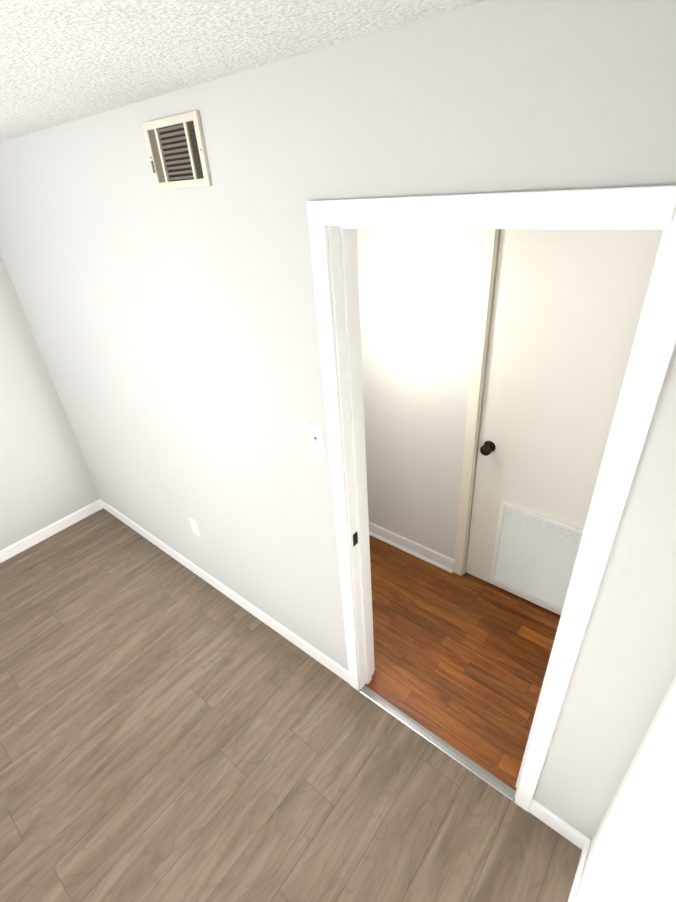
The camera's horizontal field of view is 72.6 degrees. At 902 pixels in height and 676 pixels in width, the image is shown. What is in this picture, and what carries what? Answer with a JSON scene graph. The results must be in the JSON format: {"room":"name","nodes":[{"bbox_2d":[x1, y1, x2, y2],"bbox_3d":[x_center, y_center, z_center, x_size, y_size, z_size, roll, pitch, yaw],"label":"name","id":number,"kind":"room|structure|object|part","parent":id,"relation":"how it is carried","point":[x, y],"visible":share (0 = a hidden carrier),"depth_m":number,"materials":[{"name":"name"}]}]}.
{"room":"empty bedroom","nodes":[
{"label":"empty bedroom","id":0,"kind":"room"},
{"bbox_2d":[0,254,99,550],"bbox_3d":[-2.705,-0.152,2.511,0.120,2.440,4.280,20,38,35],"label":"wall","id":1,"kind":"structure","parent":0,"point":[46,479],"depth_m":3.22,"materials":[{"name":"grey paint"}]},
{"bbox_2d":[0,499,99,562],"bbox_3d":[-2.865,1.077,2.773,0.014,0.086,3.015,20,38,35],"label":"baseboard","id":2,"kind":"structure","parent":1,"relation":"attached to","point":[14,549],"depth_m":3.47,"materials":[{"name":"white wood"}]},
{"bbox_2d":[0,0,487,141],"bbox_3d":[-1.633,-0.506,0.474,3.900,0.100,3.295,20,38,35],"label":"ceiling","id":3,"kind":"structure","parent":0,"point":[63,61],"depth_m":0.91,"materials":[{"name":"white paint"}]},
{"bbox_2d":[0,508,581,901],"bbox_3d":[-1.115,1.474,2.057,4.000,0.100,4.280,20,38,35],"label":"floor","id":4,"kind":"structure","parent":0,"point":[172,729],"depth_m":2.10,"materials":[{"name":"brown wood"}]},
{"bbox_2d":[360,685,515,800],"bbox_3d":[0.417,1.285,2.071,0.764,0.006,0.044,20,38,35],"label":"threshold","id":5,"kind":"object","parent":4,"relation":"on","point":[492,780],"depth_m":2.04,"materials":[{"name":"silver metal"}]},
{"bbox_2d":[0,0,675,839],"bbox_3d":[-0.502,-0.089,2.117,3.780,2.440,0.110,20,38,35],"label":"wall","id":6,"kind":"structure","parent":0,"point":[176,334],"depth_m":1.46,"materials":[{"name":"grey paint"}]},
{"bbox_2d":[142,110,211,189],"bbox_3d":[-0.516,-0.943,1.460,0.293,0.189,0.018,20,38,35],"label":"air vent","id":7,"kind":"object","parent":6,"relation":"in","point":[176,150],"visible":1,"depth_m":1.45,"materials":[{"name":"beige metal"}]},
{"bbox_2d":[189,518,200,536],"bbox_3d":[-0.849,0.452,2.724,0.070,0.115,0.008,20,38,35],"label":"outlet","id":8,"kind":"object","parent":6,"relation":"attached to","point":[195,528],"visible":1,"depth_m":2.72,"materials":[{"name":"white plastic"}]},
{"bbox_2d":[100,499,349,683],"bbox_3d":[-0.919,0.784,3.012,2.539,0.086,0.012,20,38,35],"label":"baseboard","id":9,"kind":"structure","parent":6,"relation":"attached to","point":[282,630],"depth_m":2.77,"materials":[{"name":"white wood"}]},
{"bbox_2d":[307,423,324,454],"bbox_3d":[-0.082,-0.039,1.644,0.070,0.115,0.018,20,38,35],"label":"switch plate","id":10,"kind":"object","parent":6,"relation":"attached to","point":[316,438],"visible":1,"depth_m":1.64,"materials":[{"name":"white plastic"}]},
{"bbox_2d":[307,185,675,811],"bbox_3d":[0.375,0.348,1.558,0.886,2.141,0.142,20,38,35],"label":"door frame","id":11,"kind":"structure","parent":6,"relation":"attached to","point":[650,204],"depth_m":1.17,"materials":[{"name":"white wood"}]},
{"bbox_2d":[353,532,357,546],"bbox_3d":[0.068,0.346,1.810,0.003,0.060,0.028,20,38,35],"label":"strike plate","id":12,"kind":"object","parent":11,"relation":"attached to","point":[355,538],"visible":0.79,"depth_m":1.79,"materials":[{"name":"brown metal"}]},
{"bbox_3d":[0.415,0.321,1.599,0.886,2.141,0.016,20,38,35],"label":"hall door trim","id":13,"kind":"part","parent":11,"relation":"part of","materials":[{"name":"white wood"}]},
{"bbox_2d":[356,229,481,558],"bbox_3d":[0.109,-0.518,2.760,4.000,2.440,0.110,20,38,35],"label":"wall","id":14,"kind":"structure","parent":0,"point":[417,294],"depth_m":2.45,"materials":[{"name":"beige paint"}]},
{"bbox_2d":[369,522,453,572],"bbox_3d":[-0.296,0.362,3.633,2.628,0.095,0.028,20,38,35],"label":"baseboard","id":15,"kind":"structure","parent":14,"relation":"attached to","point":[429,553],"depth_m":3.06,"materials":[{"name":"white wood"}]},
{"bbox_2d":[453,229,500,575],"bbox_3d":[1.035,-0.037,2.155,0.888,2.108,0.106,20,38,35],"label":"door frame","id":16,"kind":"structure","parent":14,"relation":"attached to","point":[487,249],"depth_m":2.24,"materials":[{"name":"beige wood"}]},
{"bbox_2d":[466,229,663,614],"bbox_3d":[1.015,0.001,2.146,0.756,2.030,0.102,20,38,35],"label":"hall door","id":17,"kind":"structure","parent":14,"relation":"in","point":[568,304],"depth_m":2.00,"materials":[{"name":"white wood"}]},
{"bbox_3d":[0.763,-0.011,2.355,0.064,0.064,0.068,20,38,35],"label":"knob","id":18,"kind":"part","parent":17,"relation":"part of","materials":[{"name":"brown metal"}]},
{"bbox_2d":[490,501,583,611],"bbox_3d":[1.067,0.580,2.498,0.436,0.581,0.012,20,38,35],"label":"grille","id":19,"kind":"object","parent":17,"relation":"attached to","point":[534,555],"visible":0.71,"depth_m":2.49,"materials":[{"name":"white metal"}]},
{"bbox_2d":[574,672,675,901],"bbox_3d":[-0.117,1.130,0.012,0.120,2.440,3.185,20,38,35],"label":"wall","id":20,"kind":"structure","parent":0,"point":[631,855],"depth_m":0.97,"materials":[{"name":"grey paint"}]},
{"bbox_2d":[568,832,590,901],"bbox_3d":[-0.036,2.085,0.704,0.012,0.086,3.015,20,38,35],"label":"baseboard","id":21,"kind":"structure","parent":20,"relation":"attached to","point":[583,843],"depth_m":1.61,"materials":[{"name":"white wood"}]}
]}

